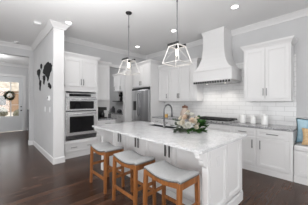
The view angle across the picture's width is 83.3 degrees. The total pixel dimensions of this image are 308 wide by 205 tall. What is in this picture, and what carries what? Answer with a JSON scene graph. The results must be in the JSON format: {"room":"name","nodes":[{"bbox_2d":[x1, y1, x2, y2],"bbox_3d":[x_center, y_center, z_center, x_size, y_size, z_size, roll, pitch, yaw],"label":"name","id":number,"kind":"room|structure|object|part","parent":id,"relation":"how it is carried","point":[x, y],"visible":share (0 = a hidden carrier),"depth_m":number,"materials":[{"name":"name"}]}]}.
{"room":"kitchen","nodes":[
{"label":"kitchen","id":0,"kind":"room"},
{"bbox_2d":[0,65,28,129],"bbox_3d":[-7.774,-0.185,7.203,5.000,3.170,0.150,0,0,-43],"label":"wall","id":1,"kind":"structure","parent":0,"point":[3,69],"depth_m":8.44,"materials":[{"name":"grey paint"}]},
{"bbox_2d":[0,76,22,131],"bbox_3d":[-6.757,0.115,8.062,1.052,2.550,0.120,0,0,-43],"label":"door","id":2,"kind":"structure","parent":1,"relation":"in","point":[7,123],"depth_m":8.20,"materials":[{"name":"white paint"}]},
{"bbox_2d":[3,91,14,100],"bbox_3d":[-6.696,-0.287,8.050,0.507,0.488,0.154,0,0,-43],"label":"wreath","id":3,"kind":"object","parent":2,"relation":"attached to","point":[10,94],"visible":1,"depth_m":8.02,"materials":[{"name":"brown plant"}]},
{"bbox_2d":[0,73,25,129],"bbox_3d":[-6.748,0.060,8.053,1.260,2.680,0.025,0,0,-43],"label":"trim","id":4,"kind":"structure","parent":1,"relation":"attached to","point":[5,75],"depth_m":8.42,"materials":[{"name":"white paint"}]},
{"bbox_2d":[0,45,33,140],"bbox_3d":[-5.430,-0.185,4.327,4.456,3.170,0.150,0,0,-43],"label":"wall","id":5,"kind":"structure","parent":0,"point":[5,50],"depth_m":5.59,"materials":[{"name":"grey paint"}]},
{"bbox_2d":[0,62,28,67],"bbox_3d":[-6.503,-1.713,5.859,5.000,0.112,3.550,0,0,-43],"label":"trim","id":6,"kind":"structure","parent":5,"relation":"attached to","point":[1,63],"depth_m":8.16,"materials":[{"name":"white paint"}]},
{"bbox_2d":[34,29,52,156],"bbox_3d":[-3.021,-0.185,4.850,0.215,3.170,2.400,0,0,-43],"label":"wall","id":7,"kind":"structure","parent":0,"point":[43,121],"depth_m":4.61,"materials":[{"name":"grey paint"}]},
{"bbox_2d":[37,62,51,89],"bbox_3d":[-2.913,-0.668,4.568,0.014,0.745,1.737,0,0,-43],"label":"decor","id":8,"kind":"object","parent":7,"relation":"attached to","point":[47,69],"visible":1,"depth_m":4.38,"materials":[{"name":"black metal"}]},
{"bbox_2d":[28,140,64,164],"bbox_3d":[-3.090,1.330,4.842,2.632,0.140,0.260,0,0,44],"label":"baseboard","id":9,"kind":"structure","parent":7,"relation":"attached to","point":[49,157],"depth_m":4.14,"materials":[{"name":"white paint"}]},
{"bbox_2d":[53,28,63,157],"bbox_3d":[-2.181,-0.185,3.959,0.218,3.170,0.050,0,0,-43],"label":"trim","id":10,"kind":"structure","parent":7,"relation":"attached to","point":[58,34],"depth_m":3.94,"materials":[{"name":"white paint"}]},
{"bbox_2d":[64,41,146,69],"bbox_3d":[-1.500,-0.185,5.739,3.194,3.170,0.140,0,0,-43],"label":"wall","id":11,"kind":"structure","parent":0,"point":[114,58],"depth_m":5.51,"materials":[{"name":"grey paint"}]},
{"bbox_2d":[98,100,106,116],"bbox_3d":[-1.733,0.213,5.415,0.582,0.546,0.010,0,0,-43],"label":"backsplash","id":12,"kind":"structure","parent":11,"relation":"attached to","point":[101,103],"depth_m":5.52,"materials":[{"name":"white tile"}]},
{"bbox_2d":[98,61,111,99],"bbox_3d":[-1.617,-0.618,5.264,0.547,1.155,0.382,0,0,-43],"label":"upper cabinet","id":13,"kind":"object","parent":11,"relation":"attached to","point":[103,67],"visible":0.53,"depth_m":5.17,"materials":[{"name":"white paint"}]},
{"bbox_3d":[-1.591,-1.147,5.288,0.475,0.095,0.380,0,0,-43],"label":"crown","id":14,"kind":"part","parent":13,"relation":"part of","materials":[{"name":"white paint"}]},
{"bbox_2d":[107,64,131,121],"bbox_3d":[-1.212,0.080,5.997,0.970,2.640,0.160,0,0,-43],"label":"trim","id":15,"kind":"structure","parent":11,"relation":"attached to","point":[127,79],"depth_m":6.14,"materials":[{"name":"white paint"}]},
{"bbox_2d":[0,0,307,65],"bbox_3d":[-2.048,-1.820,3.293,8.150,0.100,13.800,0,0,-43],"label":"ceiling","id":16,"kind":"structure","parent":0,"point":[102,22],"depth_m":3.69,"materials":[{"name":"white paint"}]},
{"bbox_2d":[33,21,40,25],"bbox_3d":[-2.615,-1.741,3.872,0.140,0.056,0.140,0,0,-43],"label":"recessed light","id":17,"kind":"object","parent":16,"relation":"attached to","point":[36,23],"visible":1,"depth_m":3.84,"materials":[{"name":"white plastic"}]},
{"bbox_2d":[118,11,139,74],"bbox_3d":[-0.502,-1.161,3.441,0.324,1.216,0.324,0,0,-43],"label":"pendant light","id":18,"kind":"object","parent":16,"relation":"hanging from","point":[128,13],"visible":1,"depth_m":3.44,"materials":[{"name":"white metal"}]},
{"bbox_3d":[-0.502,-1.288,3.441,0.025,0.905,0.026,0,0,-43],"label":"rod","id":19,"kind":"part","parent":18,"relation":"part of","materials":[{"name":"silver metal"}]},
{"bbox_2d":[162,0,191,66],"bbox_3d":[0.340,-1.161,2.551,0.324,1.216,0.324,0,0,-43],"label":"pendant light","id":20,"kind":"object","parent":16,"relation":"hanging from","point":[178,46],"visible":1,"depth_m":2.54,"materials":[{"name":"white metal"}]},
{"bbox_3d":[0.340,-1.288,2.551,0.025,0.905,0.026,0,0,-43],"label":"rod","id":21,"kind":"part","parent":20,"relation":"part of","materials":[{"name":"silver metal"}]},
{"bbox_2d":[230,4,238,8],"bbox_3d":[1.505,-1.766,3.226,0.156,0.008,0.156,0,0,-43],"label":"recessed light","id":22,"kind":"object","parent":16,"relation":"in","point":[235,6],"visible":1,"depth_m":3.21,"materials":[{"name":"white plastic"}]},
{"bbox_2d":[0,130,307,204],"bbox_3d":[-2.014,1.450,3.257,7.950,0.100,13.500,0,0,-43],"label":"floor","id":23,"kind":"structure","parent":0,"point":[27,177],"depth_m":2.93,"materials":[{"name":"brown wood"}]},
{"bbox_2d":[64,51,100,158],"bbox_3d":[-2.038,0.092,4.694,0.952,2.615,0.632,0,0,-43],"label":"tall cabinet","id":24,"kind":"object","parent":23,"relation":"on","point":[80,70],"visible":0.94,"depth_m":4.44,"materials":[{"name":"white paint"}]},
{"bbox_3d":[-2.020,-0.735,4.338,0.418,0.703,0.020,0,0,-43],"label":"door","id":25,"kind":"part","parent":24,"relation":"part of","materials":[{"name":"white paint"}]},
{"bbox_3d":[-1.866,1.140,4.484,0.823,0.233,0.020,0,0,-43],"label":"drawer","id":26,"kind":"part","parent":24,"relation":"part of","materials":[{"name":"white paint"}]},
{"bbox_2d":[66,93,96,139],"bbox_3d":[-2.018,0.355,4.645,0.774,1.134,0.617,0,0,-43],"label":"double oven","id":27,"kind":"object","parent":24,"relation":"in","point":[81,113],"visible":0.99,"depth_m":4.43,"materials":[{"name":"silver metal"}]},
{"bbox_3d":[-1.861,-0.164,4.479,0.774,0.097,0.026,0,0,-43],"label":"control panel","id":28,"kind":"part","parent":27,"relation":"part of","materials":[{"name":"silver metal"}]},
{"bbox_3d":[-1.858,0.547,4.476,0.774,0.595,0.034,0,0,-43],"label":"oven door","id":29,"kind":"part","parent":27,"relation":"part of","materials":[{"name":"silver metal"}]},
{"bbox_3d":[-1.858,0.060,4.476,0.774,0.330,0.034,0,0,-43],"label":"microwave door","id":30,"kind":"part","parent":27,"relation":"part of","materials":[{"name":"silver metal"}]},
{"bbox_3d":[-1.846,0.570,4.463,0.614,0.400,0.003,0,0,-43],"label":"glass","id":31,"kind":"part","parent":27,"relation":"part of","materials":[{"name":"black glass"}]},
{"bbox_3d":[-1.846,0.085,4.463,0.614,0.200,0.003,0,0,-43],"label":"glass","id":32,"kind":"part","parent":27,"relation":"part of","materials":[{"name":"black glass"}]},
{"bbox_3d":[-2.018,-1.167,4.674,0.949,0.095,0.575,0,0,-43],"label":"crown","id":33,"kind":"part","parent":24,"relation":"part of","materials":[{"name":"white paint"}]},
{"bbox_3d":[-1.713,-0.735,4.628,0.413,0.703,0.020,0,0,-43],"label":"door","id":34,"kind":"part","parent":24,"relation":"part of","materials":[{"name":"white paint"}]},
{"bbox_2d":[98,119,114,142],"bbox_3d":[-1.530,0.962,5.175,0.552,0.876,0.631,0,0,-43],"label":"base cabinet","id":35,"kind":"object","parent":23,"relation":"on","point":[101,122],"visible":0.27,"depth_m":4.89,"materials":[{"name":"white paint"}]},
{"bbox_3d":[-1.343,0.615,4.979,0.523,0.133,0.020,0,0,-43],"label":"drawer","id":36,"kind":"part","parent":35,"relation":"part of","materials":[{"name":"white paint"}]},
{"bbox_2d":[98,117,116,120],"bbox_3d":[-1.531,0.505,5.191,0.572,0.038,0.607,0,0,-43],"label":"countertop","id":37,"kind":"structure","parent":35,"relation":"on","point":[107,118],"depth_m":5.01,"materials":[{"name":"grey stone"}]},
{"bbox_2d":[98,107,106,118],"bbox_3d":[-1.555,0.323,5.138,0.200,0.326,0.297,0,0,-43],"label":"coffee maker","id":38,"kind":"object","parent":37,"relation":"on","point":[101,114],"visible":0.84,"depth_m":5.06,"materials":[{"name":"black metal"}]},
{"bbox_2d":[90,142,124,193],"bbox_3d":[-0.802,1.064,2.937,0.361,0.671,0.543,0,0,-43],"label":"bar stool","id":39,"kind":"object","parent":23,"relation":"on","point":[106,149],"visible":0.96,"depth_m":2.84,"materials":[{"name":"brown wood"}]},
{"bbox_3d":[-1.083,1.088,3.011,0.054,0.624,0.049,0,0,-43],"label":"leg","id":40,"kind":"part","parent":39,"relation":"part of","materials":[{"name":"brown wood"}]},
{"bbox_3d":[-0.744,1.088,2.652,0.054,0.624,0.049,0,0,-43],"label":"leg","id":41,"kind":"part","parent":39,"relation":"part of","materials":[{"name":"brown wood"}]},
{"bbox_3d":[-0.802,0.770,2.937,0.330,0.083,0.530,0,0,-43],"label":"seat","id":42,"kind":"part","parent":39,"relation":"part of","materials":[{"name":"grey fabric"}]},
{"bbox_3d":[-0.860,1.088,3.221,0.054,0.624,0.049,0,0,-43],"label":"leg","id":43,"kind":"part","parent":39,"relation":"part of","materials":[{"name":"brown wood"}]},
{"bbox_3d":[-0.521,1.088,2.863,0.054,0.624,0.049,0,0,-43],"label":"leg","id":44,"kind":"part","parent":39,"relation":"part of","materials":[{"name":"brown wood"}]},
{"bbox_2d":[111,114,116,122],"bbox_3d":[-1.669,0.962,7.760,0.656,0.876,0.930,0,0,-43],"label":"base cabinet","id":45,"kind":"object","parent":23,"relation":"on","point":[112,115],"visible":0.21,"depth_m":7.31,"materials":[{"name":"white paint"}]},
{"bbox_2d":[117,114,122,122],"bbox_3d":[-0.999,0.962,7.051,0.656,0.876,1.020,0,0,-43],"label":"base cabinet","id":46,"kind":"object","parent":23,"relation":"on","point":[119,117],"visible":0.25,"depth_m":7.05,"materials":[{"name":"white paint"}]},
{"bbox_2d":[112,150,155,204],"bbox_3d":[-0.283,1.064,2.395,0.361,0.671,0.543,0,0,-43],"label":"bar stool","id":47,"kind":"object","parent":23,"relation":"on","point":[130,159],"visible":0.98,"depth_m":2.31,"materials":[{"name":"brown wood"}]},
{"bbox_3d":[-0.564,1.088,2.469,0.054,0.624,0.049,0,0,-43],"label":"leg","id":48,"kind":"part","parent":47,"relation":"part of","materials":[{"name":"brown wood"}]},
{"bbox_3d":[-0.341,1.088,2.680,0.054,0.624,0.049,0,0,-43],"label":"leg","id":49,"kind":"part","parent":47,"relation":"part of","materials":[{"name":"brown wood"}]},
{"bbox_3d":[-0.283,0.770,2.395,0.330,0.083,0.530,0,0,-43],"label":"seat","id":50,"kind":"part","parent":47,"relation":"part of","materials":[{"name":"grey fabric"}]},
{"bbox_3d":[-0.283,0.780,2.395,0.342,0.057,0.542,0,0,-43],"label":"nailhead trim","id":51,"kind":"part","parent":47,"relation":"part of","materials":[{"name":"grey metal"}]},
{"bbox_3d":[-0.225,1.088,2.111,0.054,0.624,0.049,0,0,-43],"label":"leg","id":52,"kind":"part","parent":47,"relation":"part of","materials":[{"name":"brown wood"}]},
{"bbox_3d":[-0.002,1.088,2.321,0.054,0.624,0.049,0,0,-43],"label":"leg","id":53,"kind":"part","parent":47,"relation":"part of","materials":[{"name":"brown wood"}]},
{"bbox_2d":[132,88,149,121],"bbox_3d":[-0.260,0.477,6.130,0.753,1.845,0.915,0,0,-43],"label":"refrigerator","id":54,"kind":"object","parent":23,"relation":"on","point":[140,97],"visible":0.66,"depth_m":5.84,"materials":[{"name":"silver metal"}]},
{"bbox_3d":[-0.628,0.117,6.097,0.055,1.025,0.457,0,0,-43],"label":"door","id":55,"kind":"part","parent":54,"relation":"part of","materials":[{"name":"metal"}]},
{"bbox_3d":[-0.312,0.117,5.762,0.055,1.025,0.452,0,0,-43],"label":"door","id":56,"kind":"part","parent":54,"relation":"part of","materials":[{"name":"metal"}]},
{"bbox_2d":[131,59,164,122],"bbox_3d":[-0.203,0.022,6.146,0.722,2.755,1.050,0,0,-43],"label":"enclosure","id":57,"kind":"object","parent":23,"relation":"on","point":[148,77],"visible":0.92,"depth_m":5.78,"materials":[{"name":"white paint"}]},
{"bbox_3d":[-0.611,-0.875,6.118,0.020,0.723,0.463,0,0,-43],"label":"door","id":58,"kind":"part","parent":57,"relation":"part of","materials":[{"name":"white paint"}]},
{"bbox_3d":[-0.289,-0.875,5.779,0.020,0.723,0.458,0,0,-43],"label":"door","id":59,"kind":"part","parent":57,"relation":"part of","materials":[{"name":"white paint"}]},
{"bbox_3d":[-0.205,-1.308,6.144,0.715,0.095,1.050,0,0,-43],"label":"crown","id":60,"kind":"part","parent":57,"relation":"part of","materials":[{"name":"white paint"}]},
{"bbox_3d":[0.132,0.070,5.833,0.667,2.660,0.025,0,0,-43],"label":"panel","id":61,"kind":"part","parent":57,"relation":"part of","materials":[{"name":"white paint"}]},
{"bbox_2d":[153,118,171,124],"bbox_3d":[0.437,0.962,5.526,0.646,0.876,0.830,0,0,-43],"label":"base cabinet","id":62,"kind":"object","parent":23,"relation":"on","point":[155,120],"visible":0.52,"depth_m":5.34,"materials":[{"name":"white paint"}]},
{"bbox_3d":[0.100,0.615,5.476,0.020,0.133,0.373,0,0,-43],"label":"drawer","id":63,"kind":"part","parent":62,"relation":"part of","materials":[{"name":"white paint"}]},
{"bbox_2d":[152,116,296,131],"bbox_3d":[1.401,0.505,4.523,0.622,0.038,3.617,0,0,-43],"label":"countertop","id":64,"kind":"structure","parent":62,"relation":"on","point":[247,124],"depth_m":3.54,"materials":[{"name":"grey stone"}]},
{"bbox_2d":[180,105,189,118],"bbox_3d":[0.897,0.286,5.019,0.280,0.400,0.280,0,0,-43],"label":"jar","id":65,"kind":"object","parent":64,"relation":"on","point":[184,108],"visible":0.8,"depth_m":4.94,"materials":[{"name":"beige ceramic"}]},
{"bbox_2d":[194,116,238,123],"bbox_3d":[1.518,0.446,4.340,0.630,0.079,0.920,0,0,-43],"label":"cooktop","id":66,"kind":"object","parent":64,"relation":"in","point":[208,119],"visible":0.78,"depth_m":4.11,"materials":[{"name":"metal"}]},
{"bbox_2d":[240,115,245,122],"bbox_3d":[2.057,0.381,4.010,0.122,0.210,0.122,0,0,-43],"label":"canister","id":67,"kind":"object","parent":64,"relation":"on","point":[242,117],"visible":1,"depth_m":3.96,"materials":[{"name":"white ceramic"}]},
{"bbox_2d":[250,115,255,123],"bbox_3d":[2.216,0.391,3.871,0.112,0.190,0.112,0,0,-43],"label":"canister","id":68,"kind":"object","parent":64,"relation":"on","point":[252,118],"visible":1,"depth_m":3.83,"materials":[{"name":"white ceramic"}]},
{"bbox_2d":[261,114,267,124],"bbox_3d":[2.360,0.371,3.690,0.133,0.230,0.133,0,0,-43],"label":"canister","id":69,"kind":"object","parent":64,"relation":"on","point":[264,118],"visible":1,"depth_m":3.64,"materials":[{"name":"white ceramic"}]},
{"bbox_2d":[94,128,242,204],"bbox_3d":[0.032,0.955,2.972,1.121,0.890,2.425,0,0,-43],"label":"kitchen island","id":70,"kind":"object","parent":23,"relation":"on","point":[220,169],"visible":0.41,"depth_m":2.29,"materials":[{"name":"white paint"}]},
{"bbox_3d":[-0.718,0.955,3.877,0.967,0.890,0.080,0,0,-43],"label":"panel","id":71,"kind":"part","parent":70,"relation":"part of","materials":[{"name":"white paint"}]},
{"bbox_2d":[92,121,246,153],"bbox_3d":[0.056,0.495,3.008,1.225,0.030,2.495,0,0,-43],"label":"island countertop","id":72,"kind":"structure","parent":70,"relation":"on","point":[203,142],"depth_m":2.46,"materials":[{"name":"stone"}]},
{"bbox_2d":[151,124,175,128],"bbox_3d":[0.173,0.603,3.425,0.238,0.227,0.700,0,0,-43],"label":"sink","id":73,"kind":"object","parent":72,"relation":"in","point":[153,124],"visible":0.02,"depth_m":3.60,"materials":[{"name":"silver metal"}]},
{"bbox_2d":[162,104,172,127],"bbox_3d":[0.282,0.260,3.237,0.267,0.439,0.124,0,0,-43],"label":"faucet","id":74,"kind":"object","parent":72,"relation":"on","point":[164,124],"visible":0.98,"depth_m":3.18,"materials":[{"name":"grey metal"}]},
{"bbox_2d":[170,110,208,133],"bbox_3d":[0.561,0.307,2.739,0.647,0.346,0.351,0,0,1],"label":"flower arrangement","id":75,"kind":"object","parent":72,"relation":"on","point":[188,127],"visible":1,"depth_m":2.70,"materials":[{"name":"white plant"}]},
{"bbox_3d":[0.894,0.955,2.173,0.967,0.890,0.080,0,0,-43],"label":"panel","id":76,"kind":"part","parent":70,"relation":"part of","materials":[{"name":"white paint"}]},
{"bbox_2d":[143,160,199,204],"bbox_3d":[0.182,1.064,1.920,0.361,0.671,0.543,0,0,-43],"label":"bar stool","id":77,"kind":"object","parent":23,"relation":"on","point":[162,172],"visible":1,"depth_m":1.84,"materials":[{"name":"grey fabric"}]},
{"bbox_3d":[-0.099,1.088,1.994,0.054,0.624,0.049,0,0,-43],"label":"leg","id":78,"kind":"part","parent":77,"relation":"part of","materials":[{"name":"brown wood"}]},
{"bbox_3d":[0.124,1.088,2.205,0.054,0.624,0.049,0,0,-43],"label":"leg","id":79,"kind":"part","parent":77,"relation":"part of","materials":[{"name":"brown wood"}]},
{"bbox_3d":[0.182,0.770,1.920,0.330,0.083,0.530,0,0,-43],"label":"seat","id":80,"kind":"part","parent":77,"relation":"part of","materials":[{"name":"grey fabric"}]},
{"bbox_3d":[0.182,0.780,1.920,0.342,0.057,0.542,0,0,-43],"label":"nailhead trim","id":81,"kind":"part","parent":77,"relation":"part of","materials":[{"name":"grey metal"}]},
{"bbox_3d":[0.241,1.088,1.636,0.054,0.624,0.049,0,0,-43],"label":"leg","id":82,"kind":"part","parent":77,"relation":"part of","materials":[{"name":"brown wood"}]},
{"bbox_3d":[0.463,1.088,1.846,0.054,0.624,0.049,0,0,-43],"label":"leg","id":83,"kind":"part","parent":77,"relation":"part of","materials":[{"name":"brown wood"}]},
{"bbox_2d":[192,123,231,132],"bbox_3d":[1.545,0.962,4.354,0.646,0.876,1.035,0,0,-43],"label":"base cabinet","id":84,"kind":"object","parent":23,"relation":"on","point":[225,128],"visible":0.07,"depth_m":4.00,"materials":[{"name":"white paint"}]},
{"bbox_3d":[1.340,0.690,4.164,0.020,0.173,0.983,0,0,-43],"label":"drawer","id":85,"kind":"part","parent":84,"relation":"part of","materials":[{"name":"white paint"}]},
{"bbox_2d":[232,126,254,171],"bbox_3d":[2.060,0.962,3.809,0.646,0.876,0.465,0,0,-43],"label":"base cabinet","id":86,"kind":"object","parent":23,"relation":"on","point":[248,143],"visible":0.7,"depth_m":3.54,"materials":[{"name":"white paint"}]},
{"bbox_3d":[1.866,0.615,3.609,0.020,0.133,0.433,0,0,-43],"label":"drawer","id":87,"kind":"part","parent":86,"relation":"part of","materials":[{"name":"white paint"}]},
{"bbox_3d":[1.866,0.985,3.609,0.020,0.563,0.433,0,0,-43],"label":"door","id":88,"kind":"part","parent":86,"relation":"part of","materials":[{"name":"white paint"}]},
{"bbox_2d":[255,128,296,181],"bbox_3d":[2.422,0.962,3.426,0.646,0.876,0.590,0,0,-43],"label":"base cabinet","id":89,"kind":"object","parent":23,"relation":"on","point":[274,149],"visible":0.99,"depth_m":3.21,"materials":[{"name":"white paint"}]},
{"bbox_3d":[2.214,0.615,3.240,0.020,0.133,0.508,0,0,-43],"label":"drawer","id":90,"kind":"part","parent":89,"relation":"part of","materials":[{"name":"white paint"}]},
{"bbox_3d":[2.214,0.985,3.240,0.020,0.563,0.508,0,0,-43],"label":"door","id":91,"kind":"part","parent":89,"relation":"part of","materials":[{"name":"white paint"}]},
{"bbox_2d":[294,143,307,185],"bbox_3d":[3.276,1.077,2.563,0.613,0.645,1.822,0,0,-43],"label":"window bench","id":92,"kind":"object","parent":23,"relation":"on","point":[300,151],"visible":1,"depth_m":2.95,"materials":[{"name":"white paint"}]},
{"bbox_2d":[294,143,307,151],"bbox_3d":[3.273,0.799,2.564,0.610,0.089,1.808,0,0,-43],"label":"cushion","id":93,"kind":"object","parent":92,"relation":"on","point":[298,147],"depth_m":2.97,"materials":[{"name":"white fabric"}]},
{"bbox_2d":[295,118,307,142],"bbox_3d":[2.751,0.516,2.998,0.473,0.443,0.160,0,0,40],"label":"throw pillow","id":94,"kind":"object","parent":92,"relation":"on","point":[301,123],"visible":0.82,"depth_m":3.08,"materials":[{"name":"blue fabric"}]},
{"bbox_3d":[2.656,1.075,2.794,0.020,0.383,0.583,0,0,-43],"label":"panel","id":95,"kind":"part","parent":92,"relation":"part of","materials":[{"name":"white paint"}]},
{"bbox_2d":[302,128,307,144],"bbox_3d":[2.696,0.595,2.865,0.388,0.285,0.100,0,0,39],"label":"throw pillow","id":96,"kind":"object","parent":92,"relation":"on","point":[304,130],"visible":1,"depth_m":2.94,"materials":[{"name":"yellow fabric"}]},
{"bbox_2d":[110,16,307,125],"bbox_3d":[1.450,-0.185,5.053,0.150,3.170,11.350,0,0,-43],"label":"wall","id":97,"kind":"structure","parent":0,"point":[298,27],"depth_m":3.69,"materials":[{"name":"grey paint"}]},
{"bbox_2d":[112,73,122,91],"bbox_3d":[-1.272,-0.848,7.540,0.382,0.795,1.505,0,0,-43],"label":"upper cabinet","id":98,"kind":"object","parent":97,"relation":"attached to","point":[118,78],"visible":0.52,"depth_m":7.64,"materials":[{"name":"white paint"}]},
{"bbox_3d":[-1.669,-0.800,7.747,0.020,0.653,0.503,0,0,-43],"label":"door","id":99,"kind":"part","parent":98,"relation":"part of","materials":[{"name":"white paint"}]},
{"bbox_3d":[-1.329,-0.800,7.387,0.020,0.653,0.473,0,0,-43],"label":"door","id":100,"kind":"part","parent":98,"relation":"part of","materials":[{"name":"white paint"}]},
{"bbox_2d":[0,8,307,58],"bbox_3d":[-0.478,-1.713,4.248,12.432,0.112,5.072,0,0,9],"label":"trim","id":101,"kind":"structure","parent":97,"relation":"attached to","point":[51,24],"depth_m":4.71,"materials":[{"name":"white paint"}]},
{"bbox_2d":[157,65,168,100],"bbox_3d":[0.409,-0.608,5.754,0.372,1.175,0.460,0,0,-43],"label":"upper cabinet","id":102,"kind":"object","parent":97,"relation":"attached to","point":[163,69],"visible":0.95,"depth_m":5.63,"materials":[{"name":"white paint"}]},
{"bbox_3d":[0.294,-1.147,5.646,0.055,0.095,0.460,0,0,-43],"label":"crown","id":103,"kind":"part","parent":102,"relation":"part of","materials":[{"name":"white paint"}]},
{"bbox_2d":[168,59,189,100],"bbox_3d":[0.842,-0.608,5.297,0.372,1.175,0.800,0,0,-43],"label":"upper cabinet","id":104,"kind":"object","parent":97,"relation":"attached to","point":[179,77],"visible":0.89,"depth_m":5.16,"materials":[{"name":"white paint"}]},
{"bbox_3d":[0.607,-0.570,5.340,0.020,1.013,0.388,0,0,-43],"label":"door","id":105,"kind":"part","parent":104,"relation":"part of","materials":[{"name":"white paint"}]},
{"bbox_3d":[0.727,-1.147,5.188,0.055,0.095,0.800,0,0,-43],"label":"crown","id":106,"kind":"part","parent":104,"relation":"part of","materials":[{"name":"white paint"}]},
{"bbox_3d":[0.875,-0.570,5.056,0.020,1.013,0.378,0,0,-43],"label":"door","id":107,"kind":"part","parent":104,"relation":"part of","materials":[{"name":"white paint"}]},
{"bbox_2d":[189,57,202,100],"bbox_3d":[1.215,-0.608,4.902,0.372,1.175,0.285,0,0,-43],"label":"upper cabinet","id":108,"kind":"object","parent":97,"relation":"attached to","point":[196,91],"visible":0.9,"depth_m":4.83,"materials":[{"name":"white paint"}]},
{"bbox_3d":[1.093,-0.570,4.826,0.020,1.013,0.183,0,0,-43],"label":"door","id":109,"kind":"part","parent":108,"relation":"part of","materials":[{"name":"white paint"}]},
{"bbox_3d":[1.212,-1.147,4.900,0.365,0.095,0.285,0,0,-43],"label":"crown","id":110,"kind":"part","parent":108,"relation":"part of","materials":[{"name":"white paint"}]},
{"bbox_2d":[192,26,241,85],"bbox_3d":[1.567,-1.107,4.386,0.593,1.315,1.040,0,0,-43],"label":"range hood","id":111,"kind":"object","parent":97,"relation":"attached to","point":[217,65],"visible":0.99,"depth_m":4.20,"materials":[{"name":"white paint"}]},
{"bbox_2d":[165,54,295,125],"bbox_3d":[1.618,-0.232,4.757,0.012,1.436,3.570,0,0,-43],"label":"backsplash","id":112,"kind":"structure","parent":97,"relation":"attached to","point":[220,100],"depth_m":4.29,"materials":[{"name":"white tile"}]},
{"bbox_2d":[240,35,296,100],"bbox_3d":[2.394,-0.620,3.665,0.385,1.210,0.946,0,0,-43],"label":"upper cabinet","id":113,"kind":"object","parent":97,"relation":"attached to","point":[268,65],"visible":1,"depth_m":3.50,"materials":[{"name":"white paint"}]},
{"bbox_3d":[2.150,-0.585,3.708,0.020,1.043,0.391,0,0,-43],"label":"door","id":114,"kind":"part","parent":113,"relation":"part of","materials":[{"name":"white paint"}]},
{"bbox_3d":[2.394,-1.177,3.665,0.385,0.095,0.946,0,0,-43],"label":"crown","id":115,"kind":"part","parent":113,"relation":"part of","materials":[{"name":"white paint"}]},
{"bbox_3d":[2.408,-0.028,3.672,0.329,0.025,0.846,0,0,-43],"label":"light rail","id":116,"kind":"part","parent":113,"relation":"part of","materials":[{"name":"white paint"}]},
{"bbox_3d":[2.424,-0.585,3.419,0.020,1.043,0.391,0,0,-43],"label":"door","id":117,"kind":"part","parent":113,"relation":"part of","materials":[{"name":"white paint"}]},
{"label":"outside","id":118,"kind":"structure","parent":0,"visible":0},
{"bbox_3d":[-27.907,1.585,22.235,70.000,0.130,49.340,0,0,-43],"label":"ground","id":119,"kind":"structure","parent":118,"visible":0},
{"bbox_2d":[0,106,7,116],"bbox_3d":[-10.220,0.904,11.000,1.443,1.268,1.062,0,0,-6],"label":"shrub","id":120,"kind":"object","parent":119,"relation":"on","point":[3,111],"visible":0.8,"depth_m":11.09,"materials":[{"name":"green plant"}]},
{"bbox_2d":[0,82,18,111],"bbox_3d":[-23.645,-1.140,27.188,14.000,5.320,4.800,0,0,-43],"label":"house","id":121,"kind":"structure","parent":119,"relation":"on","point":[4,86],"depth_m":26.32,"materials":[{"name":"brown"}]},
{"bbox_2d":[13,109,18,115],"bbox_3d":[-10.604,0.918,14.095,1.447,1.223,1.436,0,0,-43],"label":"shrub","id":122,"kind":"object","parent":119,"relation":"on","point":[16,112],"visible":0.09,"depth_m":13.32,"materials":[{"name":"green plant"}]}
]}

